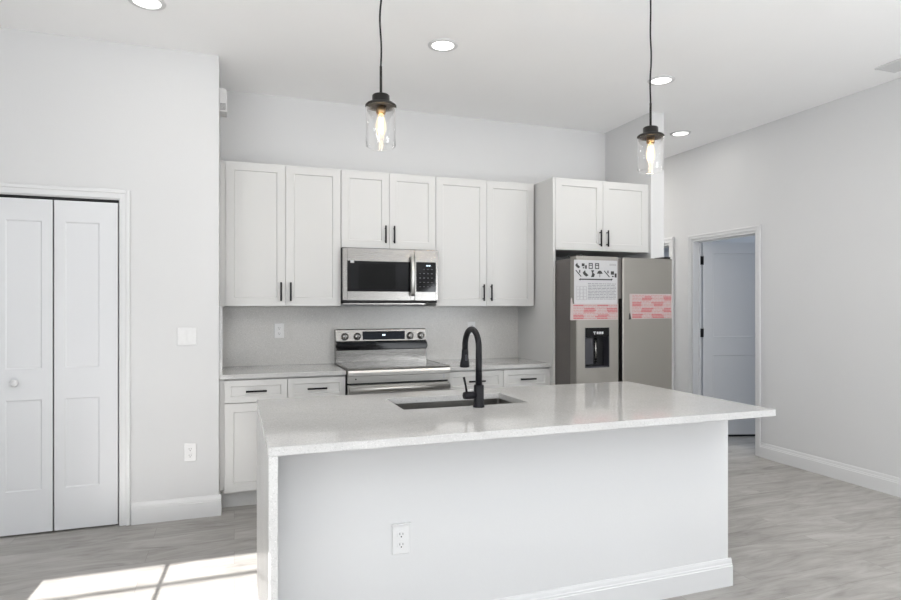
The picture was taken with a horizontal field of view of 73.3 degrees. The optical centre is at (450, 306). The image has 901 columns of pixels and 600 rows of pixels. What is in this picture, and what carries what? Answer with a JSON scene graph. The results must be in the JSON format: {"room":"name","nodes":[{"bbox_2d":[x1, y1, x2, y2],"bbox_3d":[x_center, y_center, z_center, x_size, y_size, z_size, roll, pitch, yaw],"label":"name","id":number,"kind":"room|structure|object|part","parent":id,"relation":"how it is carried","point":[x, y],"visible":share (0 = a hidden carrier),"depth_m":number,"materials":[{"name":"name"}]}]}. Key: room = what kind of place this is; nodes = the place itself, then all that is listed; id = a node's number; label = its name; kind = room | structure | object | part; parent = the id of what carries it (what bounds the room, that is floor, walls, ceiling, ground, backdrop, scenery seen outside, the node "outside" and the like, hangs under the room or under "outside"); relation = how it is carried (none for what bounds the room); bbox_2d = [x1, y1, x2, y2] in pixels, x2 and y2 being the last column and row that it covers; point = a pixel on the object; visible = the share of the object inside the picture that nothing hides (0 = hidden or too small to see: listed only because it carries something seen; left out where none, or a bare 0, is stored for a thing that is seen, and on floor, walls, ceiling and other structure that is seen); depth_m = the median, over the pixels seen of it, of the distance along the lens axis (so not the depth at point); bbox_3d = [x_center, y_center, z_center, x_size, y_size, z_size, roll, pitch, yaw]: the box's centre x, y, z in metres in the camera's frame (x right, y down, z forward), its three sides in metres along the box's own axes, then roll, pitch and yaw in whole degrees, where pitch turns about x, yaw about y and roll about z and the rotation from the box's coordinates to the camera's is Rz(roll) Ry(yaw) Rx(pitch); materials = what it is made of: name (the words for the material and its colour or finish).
{"room":"kitchen","nodes":[
{"label":"kitchen","id":0,"kind":"room"},
{"bbox_2d":[0,27,220,525],"bbox_3d":[-3.024,-0.137,3.867,2.905,3.017,0.802,0,0,-20],"label":"wall","id":1,"kind":"structure","parent":0,"point":[145,121],"depth_m":3.85,"materials":[{"name":"paint"}]},
{"bbox_2d":[0,194,118,202],"bbox_3d":[-2.745,-0.657,3.579,1.403,0.011,0.052,0,0,-20],"label":"track","id":2,"kind":"object","parent":1,"relation":"attached to","point":[1,195],"visible":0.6,"depth_m":3.69,"materials":[{"name":"grey metal"}]},
{"bbox_2d":[0,197,53,536],"bbox_3d":[-2.568,0.358,3.603,0.342,2.004,0.072,0,0,-20],"label":"door leaf","id":3,"kind":"structure","parent":2,"relation":"hanging from","point":[26,225],"depth_m":3.62,"materials":[{"name":"paint"}]},
{"bbox_3d":[-2.580,0.455,3.582,0.042,0.042,0.040,0,0,-20],"label":"knob","id":4,"kind":"part","parent":3,"relation":"part of","materials":[{"name":"white plastic"}]},
{"bbox_2d":[0,183,129,525],"bbox_3d":[-2.731,0.323,3.538,1.535,2.099,0.016,0,0,-20],"label":"trim","id":5,"kind":"structure","parent":1,"relation":"attached to","point":[123,195],"depth_m":3.78,"materials":[{"name":"paint"}]},
{"bbox_2d":[54,200,118,530],"bbox_3d":[-2.244,0.358,3.740,0.342,2.004,0.032,0,0,-20],"label":"door leaf","id":6,"kind":"structure","parent":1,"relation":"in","point":[86,234],"depth_m":3.73,"materials":[{"name":"paint"}]},
{"bbox_2d":[131,494,220,524],"bbox_3d":[-1.753,1.304,3.887,0.527,0.135,0.015,0,0,-20],"label":"baseboard","id":7,"kind":"structure","parent":1,"relation":"attached to","point":[147,512],"depth_m":3.88,"materials":[{"name":"paint"}]},
{"bbox_2d":[177,327,196,344],"bbox_3d":[-1.701,0.194,3.907,0.116,0.116,0.012,0,0,-20],"label":"light switch","id":8,"kind":"object","parent":1,"relation":"attached to","point":[185,335],"visible":1,"depth_m":3.91,"materials":[{"name":"white plastic"}]},
{"bbox_2d":[184,443,195,461],"bbox_3d":[-1.683,0.945,3.915,0.072,0.116,0.009,0,0,-20],"label":"wall outlet","id":9,"kind":"object","parent":1,"relation":"attached to","point":[190,448],"visible":1,"depth_m":3.91,"materials":[{"name":"white plastic"}]},
{"bbox_2d":[219,306,223,374],"bbox_3d":[-1.626,0.229,4.303,0.020,0.456,0.598,0,0,-20],"label":"side splash","id":10,"kind":"object","parent":1,"relation":"attached to","point":[221,308],"visible":1,"depth_m":4.02,"materials":[{"name":"stone"}]},
{"bbox_2d":[219,88,226,116],"bbox_3d":[-1.561,-1.397,4.157,0.046,0.158,0.131,0,0,-20],"label":"door chime","id":11,"kind":"object","parent":1,"relation":"attached to","point":[222,92],"visible":0.99,"depth_m":4.10,"materials":[{"name":"white plastic"}]},
{"bbox_2d":[221,90,604,305],"bbox_3d":[-0.097,-0.137,5.264,3.548,3.017,0.140,0,0,-20],"label":"wall","id":12,"kind":"structure","parent":0,"point":[256,128],"depth_m":5.08,"materials":[{"name":"paint"}]},
{"bbox_2d":[220,160,340,305],"bbox_3d":[-1.279,-0.516,4.563,0.849,1.032,0.381,0,0,-20],"label":"upper cabinet","id":13,"kind":"object","parent":12,"relation":"attached to","point":[283,223],"depth_m":4.41,"materials":[{"name":"paint"}]},
{"bbox_3d":[-1.615,-0.516,4.291,0.034,1.032,0.019,0,0,-20],"label":"filler strip","id":14,"kind":"part","parent":13,"relation":"part of","materials":[{"name":"white wood"}]},
{"bbox_3d":[-1.402,-0.516,4.363,0.411,1.028,0.019,0,0,-20],"label":"door","id":15,"kind":"part","parent":13,"relation":"part of","materials":[{"name":"paint"}]},
{"bbox_3d":[-1.230,-0.106,4.396,0.013,0.135,0.034,0,0,-20],"label":"handle","id":16,"kind":"part","parent":13,"relation":"part of","materials":[{"name":"black metal"}]},
{"bbox_3d":[-1.166,-0.106,4.419,0.013,0.135,0.034,0,0,-20],"label":"handle","id":17,"kind":"part","parent":13,"relation":"part of","materials":[{"name":"black metal"}]},
{"bbox_3d":[-1.018,-0.516,4.500,0.399,1.028,0.019,0,0,-20],"label":"door","id":18,"kind":"part","parent":13,"relation":"part of","materials":[{"name":"paint"}]},
{"bbox_2d":[224,306,517,366],"bbox_3d":[-0.568,0.236,5.010,2.488,0.471,0.020,0,0,-20],"label":"backsplash","id":19,"kind":"structure","parent":12,"relation":"attached to","point":[249,340],"depth_m":4.88,"materials":[{"name":"stone"}]},
{"bbox_2d":[274,323,283,337],"bbox_3d":[-1.335,0.192,4.720,0.072,0.116,0.009,0,0,-20],"label":"wall outlet","id":20,"kind":"object","parent":19,"relation":"attached to","point":[278,327],"visible":1,"depth_m":4.72,"materials":[{"name":"white plastic"}]},
{"bbox_2d":[468,322,474,334],"bbox_3d":[0.183,0.192,5.262,0.072,0.116,0.009,0,0,-20],"label":"wall outlet","id":21,"kind":"object","parent":19,"relation":"attached to","point":[469,323],"visible":0.26,"depth_m":5.26,"materials":[{"name":"white plastic"}]},
{"bbox_2d":[341,169,435,249],"bbox_3d":[-0.523,-0.738,4.833,0.748,0.589,0.381,0,0,-20],"label":"upper cabinet","id":22,"kind":"object","parent":12,"relation":"attached to","point":[379,209],"visible":0.94,"depth_m":4.68,"materials":[{"name":"paint"}]},
{"bbox_3d":[-0.651,-0.738,4.631,0.370,0.585,0.019,0,0,-20],"label":"door","id":23,"kind":"part","parent":22,"relation":"part of","materials":[{"name":"paint"}]},
{"bbox_3d":[-0.499,-0.552,4.657,0.013,0.135,0.034,0,0,-20],"label":"handle","id":24,"kind":"part","parent":22,"relation":"part of","materials":[{"name":"black metal"}]},
{"bbox_2d":[341,247,437,304],"bbox_3d":[-0.505,-0.228,4.784,0.748,0.430,0.443,0,0,-20],"label":"microwave oven","id":25,"kind":"object","parent":22,"relation":"attached to","point":[369,276],"visible":0.98,"depth_m":4.62,"materials":[{"name":"silver metal"}]},
{"bbox_3d":[-0.544,-0.241,4.607,0.556,0.392,0.026,0,0,-20],"label":"door","id":26,"kind":"part","parent":25,"relation":"part of","materials":[{"name":"silver metal"}]},
{"bbox_3d":[-0.557,-0.018,4.788,0.646,0.011,0.342,0,0,-20],"label":"plate","id":27,"kind":"part","parent":25,"relation":"part of","materials":[{"name":"silver metal"}]},
{"bbox_3d":[-0.292,-0.231,4.654,0.025,0.304,0.054,0,0,-20],"label":"handle","id":28,"kind":"part","parent":25,"relation":"part of","materials":[{"name":"silver metal"}]},
{"bbox_3d":[-0.194,-0.227,4.728,0.158,0.230,0.021,0,0,-20],"label":"control panel","id":29,"kind":"part","parent":25,"relation":"part of","materials":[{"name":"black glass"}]},
{"bbox_3d":[-0.190,-0.241,4.733,0.190,0.392,0.026,0,0,-20],"label":"control frame","id":30,"kind":"part","parent":25,"relation":"part of","materials":[{"name":"silver metal"}]},
{"bbox_3d":[-0.298,-0.738,4.757,0.374,0.585,0.019,0,0,-20],"label":"door","id":31,"kind":"part","parent":22,"relation":"part of","materials":[{"name":"paint"}]},
{"bbox_2d":[423,177,533,305],"bbox_3d":[0.241,-0.516,5.106,0.867,1.032,0.381,0,0,-20],"label":"upper cabinet","id":32,"kind":"object","parent":12,"relation":"attached to","point":[485,229],"visible":0.98,"depth_m":4.96,"materials":[{"name":"paint"}]},
{"bbox_3d":[0.088,-0.516,4.895,0.435,1.028,0.019,0,0,-20],"label":"door","id":33,"kind":"part","parent":32,"relation":"part of","materials":[{"name":"paint"}]},
{"bbox_3d":[0.271,-0.110,4.932,0.013,0.135,0.034,0,0,-20],"label":"handle","id":34,"kind":"part","parent":32,"relation":"part of","materials":[{"name":"black metal"}]},
{"bbox_3d":[0.335,-0.110,4.955,0.013,0.135,0.034,0,0,-20],"label":"handle","id":35,"kind":"part","parent":32,"relation":"part of","materials":[{"name":"black metal"}]},
{"bbox_3d":[0.497,-0.516,5.041,0.428,1.028,0.019,0,0,-20],"label":"door","id":36,"kind":"part","parent":32,"relation":"part of","materials":[{"name":"paint"}]},
{"bbox_2d":[555,177,648,256],"bbox_3d":[1.162,-0.743,5.277,0.900,0.579,0.677,0,0,-20],"label":"upper cabinet","id":37,"kind":"object","parent":12,"relation":"attached to","point":[593,218],"depth_m":4.99,"materials":[{"name":"paint"}]},
{"bbox_3d":[1.045,-0.743,4.923,0.440,0.575,0.019,0,0,-20],"label":"door","id":38,"kind":"part","parent":37,"relation":"part of","materials":[{"name":"paint"}]},
{"bbox_3d":[1.463,-0.743,5.072,0.442,0.575,0.019,0,0,-20],"label":"door","id":39,"kind":"part","parent":37,"relation":"part of","materials":[{"name":"paint"}]},
{"bbox_3d":[1.676,-0.743,5.157,0.013,0.579,0.015,0,0,-20],"label":"filler strip","id":40,"kind":"part","parent":37,"relation":"part of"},
{"bbox_2d":[0,0,900,158],"bbox_3d":[1.296,-1.705,3.893,11.340,0.120,11.940,0,0,-20],"label":"ceiling","id":41,"kind":"structure","parent":0,"point":[737,66],"depth_m":3.90,"materials":[{"name":"paint"}]},
{"bbox_2d":[128,0,165,10],"bbox_3d":[-1.639,-1.641,3.269,0.192,0.007,0.192,0,0,-20],"label":"recessed light","id":42,"kind":"object","parent":41,"relation":"in","point":[152,5],"visible":1,"depth_m":3.29,"materials":[{"name":"paint"}]},
{"bbox_2d":[133,0,160,8],"bbox_3d":[-1.639,-1.641,3.269,0.139,0.004,0.139,0,0,-20],"label":"diffuser","id":43,"kind":"object","parent":42,"relation":"attached to","point":[143,4],"depth_m":3.29,"materials":[{"name":"white plastic"}]},
{"bbox_2d":[365,0,395,150],"bbox_3d":[-0.305,-1.170,2.652,0.136,0.948,0.136,0,0,-2],"label":"pendant light","id":44,"kind":"object","parent":41,"relation":"hanging from","point":[380,102],"visible":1,"depth_m":2.64,"materials":[{"name":"black metal"}]},
{"bbox_3d":[-0.305,-1.334,2.653,0.014,0.572,0.021,0,0,11],"label":"cord","id":45,"kind":"part","parent":44,"relation":"part of","materials":[{"name":"black metal"}]},
{"bbox_3d":[-0.305,-0.988,2.652,0.020,0.125,0.020,0,0,-20],"label":"stem","id":46,"kind":"part","parent":44,"relation":"part of","materials":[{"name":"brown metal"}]},
{"bbox_2d":[376,105,385,115],"bbox_3d":[-0.305,-0.857,2.652,0.042,0.036,0.042,0,0,-20],"label":"socket","id":47,"kind":"object","parent":44,"relation":"attached to","point":[380,109],"depth_m":2.64,"materials":[{"name":"gold metal"}]},
{"bbox_3d":[-0.305,-0.783,2.652,0.131,0.174,0.131,0,0,-20],"label":"lamp shade","id":48,"kind":"part","parent":44,"relation":"part of","materials":[{"name":"clear glass"}]},
{"bbox_2d":[428,38,457,51],"bbox_3d":[-0.047,-1.641,3.813,0.192,0.007,0.192,0,0,-20],"label":"recessed light","id":49,"kind":"object","parent":41,"relation":"in","point":[442,44],"visible":1,"depth_m":3.81,"materials":[{"name":"paint"}]},
{"bbox_2d":[432,41,453,49],"bbox_3d":[-0.047,-1.641,3.813,0.139,0.004,0.139,0,0,-20],"label":"diffuser","id":50,"kind":"object","parent":49,"relation":"attached to","point":[436,45],"depth_m":3.81,"materials":[{"name":"white plastic"}]},
{"bbox_2d":[637,0,664,173],"bbox_3d":[1.034,-1.170,3.130,0.136,0.948,0.136,0,0,-2],"label":"pendant light","id":51,"kind":"object","parent":41,"relation":"hanging from","point":[650,133],"visible":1,"depth_m":3.12,"materials":[{"name":"black metal"}]},
{"bbox_3d":[1.034,-0.988,3.130,0.020,0.125,0.020,0,0,-20],"label":"stem","id":52,"kind":"part","parent":51,"relation":"part of","materials":[{"name":"brown metal"}]},
{"bbox_2d":[646,136,654,144],"bbox_3d":[1.034,-0.857,3.130,0.042,0.036,0.042,0,0,-20],"label":"socket","id":53,"kind":"object","parent":51,"relation":"attached to","point":[650,140],"depth_m":3.12,"materials":[{"name":"gold metal"}]},
{"bbox_3d":[1.034,-0.783,3.130,0.131,0.174,0.131,0,0,-20],"label":"lamp shade","id":54,"kind":"part","parent":51,"relation":"part of","materials":[{"name":"clear glass"}]},
{"bbox_3d":[1.035,-1.334,3.129,0.014,0.572,0.021,0,0,10],"label":"cord","id":55,"kind":"part","parent":51,"relation":"part of","materials":[{"name":"black metal"}]},
{"bbox_2d":[647,75,674,84],"bbox_3d":[1.533,-1.641,4.406,0.192,0.007,0.192,0,0,-20],"label":"recessed light","id":56,"kind":"object","parent":41,"relation":"in","point":[663,79],"visible":0.94,"depth_m":4.40,"materials":[{"name":"paint"}]},
{"bbox_2d":[651,77,670,83],"bbox_3d":[1.533,-1.641,4.406,0.139,0.004,0.139,0,0,-20],"label":"diffuser","id":57,"kind":"object","parent":56,"relation":"attached to","point":[655,80],"depth_m":4.40,"materials":[{"name":"white plastic"}]},
{"bbox_2d":[670,130,690,136],"bbox_3d":[2.189,-1.641,5.762,0.192,0.007,0.192,0,0,-20],"label":"recessed light","id":58,"kind":"object","parent":41,"relation":"in","point":[684,132],"visible":1,"depth_m":5.75,"materials":[{"name":"paint"}]},
{"bbox_2d":[673,132,687,135],"bbox_3d":[2.189,-1.641,5.762,0.139,0.004,0.139,0,0,-20],"label":"diffuser","id":59,"kind":"object","parent":58,"relation":"attached to","point":[674,133],"depth_m":5.75,"materials":[{"name":"white plastic"}]},
{"bbox_2d":[875,58,900,72],"bbox_3d":[3.070,-1.639,4.070,0.200,0.010,0.300,0,0,-20],"label":"ceiling vent","id":60,"kind":"object","parent":41,"relation":"in","point":[894,66],"visible":1,"depth_m":4.15,"materials":[{"name":"metal"}]},
{"bbox_2d":[0,436,900,599],"bbox_3d":[1.296,1.432,3.893,11.340,0.120,11.940,0,0,-20],"label":"floor","id":61,"kind":"structure","parent":0,"point":[794,533],"depth_m":3.43,"materials":[{"name":"grey wood"}]},
{"bbox_2d":[219,375,344,507],"bbox_3d":[-1.240,0.930,4.442,0.841,0.883,0.635,0,0,-20],"label":"base cabinet","id":62,"kind":"object","parent":61,"relation":"on","point":[241,396],"depth_m":4.10,"materials":[{"name":"paint"}]},
{"bbox_3d":[-1.536,0.862,4.064,0.029,0.746,0.016,0,0,-20],"label":"filler strip","id":63,"kind":"part","parent":62,"relation":"part of","materials":[{"name":"white wood"}]},
{"bbox_3d":[-1.323,0.953,4.123,0.406,0.595,0.019,0,0,-20],"label":"door","id":64,"kind":"part","parent":62,"relation":"part of","materials":[{"name":"paint"}]},
{"bbox_3d":[-1.323,0.575,4.123,0.406,0.150,0.019,0,0,-20],"label":"drawer","id":65,"kind":"part","parent":62,"relation":"part of","materials":[{"name":"paint"}]},
{"bbox_3d":[-1.314,0.575,4.098,0.135,0.013,0.035,0,0,-20],"label":"handle","id":66,"kind":"part","parent":62,"relation":"part of","materials":[{"name":"black metal"}]},
{"bbox_2d":[219,363,345,379],"bbox_3d":[-1.238,0.473,4.440,0.843,0.030,0.600,0,0,-20],"label":"countertop","id":67,"kind":"structure","parent":62,"relation":"on","point":[327,369],"depth_m":4.28,"materials":[{"name":"stone"}]},
{"bbox_3d":[-0.941,0.575,4.259,0.398,0.150,0.019,0,0,-20],"label":"drawer","id":68,"kind":"part","parent":62,"relation":"part of","materials":[{"name":"paint"}]},
{"bbox_3d":[-0.931,0.575,4.234,0.135,0.013,0.035,0,0,-20],"label":"handle","id":69,"kind":"part","parent":62,"relation":"part of","materials":[{"name":"black metal"}]},
{"bbox_2d":[334,328,450,394],"bbox_3d":[-0.462,0.778,4.666,0.761,1.187,0.693,0,0,-20],"label":"range","id":70,"kind":"object","parent":61,"relation":"on","point":[393,360],"visible":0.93,"depth_m":4.76,"materials":[{"name":"silver metal"}]},
{"bbox_3d":[-0.838,0.243,4.819,0.060,0.060,0.036,0,0,-20],"label":"knob","id":71,"kind":"part","parent":70,"relation":"part of","materials":[{"name":"silver metal"}]},
{"bbox_3d":[-0.744,0.243,4.853,0.060,0.060,0.036,0,0,-20],"label":"knob","id":72,"kind":"part","parent":70,"relation":"part of","materials":[{"name":"silver metal"}]},
{"bbox_3d":[-0.544,0.237,4.944,0.351,0.068,0.012,0,0,-20],"label":"display panel","id":73,"kind":"part","parent":70,"relation":"part of","materials":[{"name":"black glass"}]},
{"bbox_2d":[335,359,449,370],"bbox_3d":[-0.458,0.449,4.653,0.761,0.014,0.571,0,0,-20],"label":"cooktop","id":74,"kind":"object","parent":70,"relation":"in","point":[346,364],"depth_m":4.52,"materials":[{"name":"black glass"}]},
{"bbox_3d":[-0.370,0.834,4.406,0.757,0.547,0.040,0,0,-20],"label":"oven door","id":75,"kind":"part","parent":70,"relation":"part of","materials":[{"name":"silver metal"}]},
{"bbox_3d":[-0.354,0.588,4.364,0.737,0.034,0.051,0,0,-20],"label":"handle","id":76,"kind":"part","parent":70,"relation":"part of","materials":[{"name":"silver metal"}]},
{"bbox_3d":[-0.330,0.243,5.001,0.060,0.060,0.036,0,0,-20],"label":"knob","id":77,"kind":"part","parent":70,"relation":"part of","materials":[{"name":"silver metal"}]},
{"bbox_3d":[-0.241,0.243,5.032,0.060,0.060,0.036,0,0,-20],"label":"knob","id":78,"kind":"part","parent":70,"relation":"part of","materials":[{"name":"silver metal"}]},
{"bbox_2d":[448,367,549,389],"bbox_3d":[0.295,0.930,4.991,0.871,0.883,0.635,0,0,-20],"label":"base cabinet","id":79,"kind":"object","parent":61,"relation":"on","point":[516,377],"visible":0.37,"depth_m":4.74,"materials":[{"name":"paint"}]},
{"bbox_3d":[0.193,0.575,4.664,0.458,0.150,0.019,0,0,-20],"label":"drawer","id":80,"kind":"part","parent":79,"relation":"part of","materials":[{"name":"paint"}]},
{"bbox_2d":[432,357,550,370],"bbox_3d":[0.296,0.473,4.988,0.875,0.030,0.600,0,0,-20],"label":"countertop","id":81,"kind":"structure","parent":79,"relation":"on","point":[487,363],"depth_m":4.84,"materials":[{"name":"stone"}]},
{"bbox_3d":[0.605,0.575,4.811,0.407,0.150,0.019,0,0,-20],"label":"drawer","id":82,"kind":"part","parent":79,"relation":"part of","materials":[{"name":"paint"}]},
{"bbox_3d":[0.614,0.575,4.786,0.135,0.013,0.035,0,0,-20],"label":"handle","id":83,"kind":"part","parent":79,"relation":"part of","materials":[{"name":"black metal"}]},
{"bbox_2d":[257,381,775,599],"bbox_3d":[0.251,0.919,2.884,2.201,0.905,1.098,0,0,-20],"label":"kitchen island","id":84,"kind":"object","parent":61,"relation":"on","point":[604,490],"visible":0.97,"depth_m":2.59,"materials":[{"name":"stone"}]},
{"bbox_2d":[391,522,410,554],"bbox_3d":[-0.197,0.929,2.418,0.078,0.122,0.012,0,0,-20],"label":"wall outlet","id":85,"kind":"object","parent":84,"relation":"attached to","point":[400,531],"visible":1,"depth_m":2.42,"materials":[{"name":"white plastic"}]},
{"bbox_2d":[397,531,404,537],"bbox_3d":[-0.196,0.911,2.417,0.031,0.029,0.003,0,0,-20],"label":"receptacle","id":86,"kind":"object","parent":85,"relation":"attached to","point":[400,534],"depth_m":2.41,"materials":[{"name":"white plastic"}]},
{"bbox_2d":[397,541,404,548],"bbox_3d":[-0.196,0.953,2.417,0.031,0.029,0.003,0,0,-20],"label":"receptacle","id":87,"kind":"object","parent":85,"relation":"attached to","point":[400,544],"depth_m":2.42,"materials":[{"name":"white plastic"}]},
{"bbox_2d":[395,398,510,409],"bbox_3d":[0.026,0.612,3.001,0.681,0.228,0.403,0,0,-20],"label":"sink","id":88,"kind":"object","parent":84,"relation":"in","point":[405,406],"visible":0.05,"depth_m":3.17,"materials":[{"name":"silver metal"}]},
{"bbox_2d":[460,326,484,407],"bbox_3d":[0.074,0.281,2.883,0.110,0.371,0.234,0,0,-20],"label":"kitchen faucet","id":89,"kind":"object","parent":84,"relation":"on","point":[477,394],"visible":1,"depth_m":2.80,"materials":[{"name":"black metal"}]},
{"bbox_3d":[0.068,0.362,2.780,0.012,0.077,0.032,0,0,40],"label":"lever","id":90,"kind":"part","parent":89,"relation":"part of","materials":[{"name":"black metal"}]},
{"bbox_3d":[0.102,0.231,2.890,0.031,0.270,0.207,0,0,-20],"label":"spout","id":91,"kind":"part","parent":89,"relation":"part of","materials":[{"name":"black metal"}]},
{"bbox_2d":[473,384,484,407],"bbox_3d":[0.131,0.415,2.808,0.053,0.103,0.053,0,0,-20],"label":"faucet","id":92,"kind":"object","parent":89,"relation":"attached to","point":[478,393],"depth_m":2.79,"materials":[{"name":"black metal"}]},
{"bbox_3d":[0.252,1.306,2.933,2.166,0.132,0.686,0,0,-20],"label":"island baseboard","id":93,"kind":"part","parent":84,"relation":"part of","materials":[{"name":"paint"}]},
{"bbox_2d":[518,177,554,384],"bbox_3d":[0.720,0.170,5.138,0.022,2.404,0.643,0,0,-20],"label":"panel","id":94,"kind":"object","parent":61,"relation":"on","point":[536,323],"visible":0.4,"depth_m":5.00,"materials":[{"name":"paint"}]},
{"bbox_2d":[555,254,671,389],"bbox_3d":[1.210,0.490,5.083,0.875,1.764,0.860,0,0,-20],"label":"refrigerator","id":95,"kind":"object","parent":61,"relation":"on","point":[639,351],"visible":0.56,"depth_m":4.70,"materials":[{"name":"metal"}]},
{"bbox_2d":[570,298,617,319],"bbox_3d":[1.090,0.019,4.583,0.420,0.171,0.001,0,0,-20],"label":"tape","id":96,"kind":"object","parent":95,"relation":"attached to","point":[577,311],"visible":1,"depth_m":4.58,"materials":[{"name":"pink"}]},
{"bbox_2d":[573,305,616,318],"bbox_3d":[1.100,0.043,4.586,0.388,0.106,0.001,0,0,-20],"label":"print","id":97,"kind":"object","parent":96,"relation":"attached to","point":[579,311],"depth_m":4.58},
{"bbox_3d":[1.101,0.457,4.635,0.368,1.670,0.088,0,0,-20],"label":"freezer door","id":98,"kind":"part","parent":95,"relation":"part of","materials":[{"name":"silver metal"}]},
{"bbox_2d":[574,260,616,303],"bbox_3d":[1.102,-0.183,4.586,0.380,0.330,0.002,0,0,-20],"label":"instruction sheet","id":99,"kind":"object","parent":95,"relation":"attached to","point":[595,281],"visible":1,"depth_m":4.58,"materials":[{"name":"white paper"}]},
{"bbox_2d":[588,283,615,297],"bbox_3d":[1.152,-0.112,4.604,0.250,0.119,0.001,0,0,-20],"label":"print","id":100,"kind":"object","parent":99,"relation":"attached to","point":[595,290],"depth_m":4.60,"materials":[{"name":"grey paper"}]},
{"bbox_3d":[1.532,0.458,4.788,0.467,1.669,0.088,0,0,-20],"label":"fresh food door","id":101,"kind":"part","parent":95,"relation":"part of","materials":[{"name":"silver metal"}]},
{"bbox_2d":[629,294,671,318],"bbox_3d":[1.574,0.002,4.755,0.400,0.196,0.001,0,0,-20],"label":"tape","id":102,"kind":"object","parent":95,"relation":"attached to","point":[642,306],"visible":1,"depth_m":4.75,"materials":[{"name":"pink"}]},
{"bbox_2d":[605,112,663,257],"bbox_3d":[1.647,-0.137,5.458,0.133,3.017,0.667,0,0,-20],"label":"wall","id":103,"kind":"structure","parent":0,"point":[620,142],"depth_m":5.21,"materials":[{"name":"paint"}]},
{"bbox_2d":[664,236,754,251],"bbox_3d":[4.148,-0.137,7.354,3.521,3.017,6.940,0,0,-20],"label":"wall","id":104,"kind":"structure","parent":0,"point":[750,239],"depth_m":6.70,"materials":[{"name":"paint"}]},
{"bbox_2d":[664,78,900,477],"bbox_3d":[3.224,-0.137,4.550,0.105,3.017,11.600,0,0,-20],"label":"wall","id":105,"kind":"structure","parent":0,"point":[821,183],"depth_m":4.95,"materials":[{"name":"paint"}]},
{"bbox_2d":[664,244,669,256],"bbox_3d":[2.333,0.341,7.045,0.107,2.062,0.781,0,0,-20],"label":"trim","id":106,"kind":"structure","parent":105,"relation":"attached to","point":[665,245],"depth_m":6.71,"materials":[{"name":"paint"}]},
{"bbox_2d":[664,237,673,389],"bbox_3d":[2.276,0.309,7.025,0.016,2.126,0.908,0,0,-20],"label":"trim","id":107,"kind":"structure","parent":105,"relation":"attached to","point":[670,240],"depth_m":6.60,"materials":[{"name":"paint"}]},
{"bbox_2d":[688,225,760,456],"bbox_3d":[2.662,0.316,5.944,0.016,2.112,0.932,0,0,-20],"label":"trim","id":108,"kind":"structure","parent":105,"relation":"attached to","point":[757,227],"depth_m":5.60,"materials":[{"name":"paint"}]},
{"bbox_2d":[700,242,754,435],"bbox_3d":[3.022,0.350,6.391,0.804,2.040,0.149,0,0,-3],"label":"door","id":109,"kind":"structure","parent":105,"relation":"in","point":[727,331],"depth_m":6.38,"materials":[{"name":"paint"}]},
{"bbox_2d":[760,442,900,497],"bbox_3d":[3.969,1.304,2.286,0.015,0.135,6.835,0,0,-20],"label":"baseboard","id":110,"kind":"structure","parent":105,"relation":"attached to","point":[873,480],"depth_m":4.82,"materials":[{"name":"paint"}]}
]}

